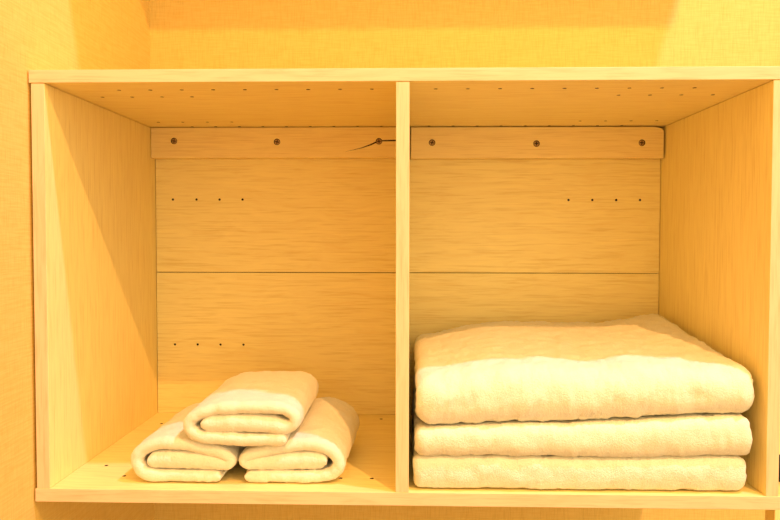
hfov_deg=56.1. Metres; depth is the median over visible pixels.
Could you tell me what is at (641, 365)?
bath towel
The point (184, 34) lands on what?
wall
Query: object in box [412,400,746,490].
bath towel
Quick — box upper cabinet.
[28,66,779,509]
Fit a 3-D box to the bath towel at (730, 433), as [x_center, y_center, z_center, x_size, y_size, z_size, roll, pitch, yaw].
[0.289,0.253,1.280,0.497,0.064,0.433,0,2,2]
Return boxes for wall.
[0,0,154,519]
[150,0,779,519]
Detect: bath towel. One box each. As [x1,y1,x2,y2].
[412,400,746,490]
[413,313,754,424]
[413,379,752,456]
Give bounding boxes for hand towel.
[130,402,245,481]
[183,371,318,446]
[239,397,359,482]
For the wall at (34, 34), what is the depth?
1.07 m
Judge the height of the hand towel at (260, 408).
0.078 m
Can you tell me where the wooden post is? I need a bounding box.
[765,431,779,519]

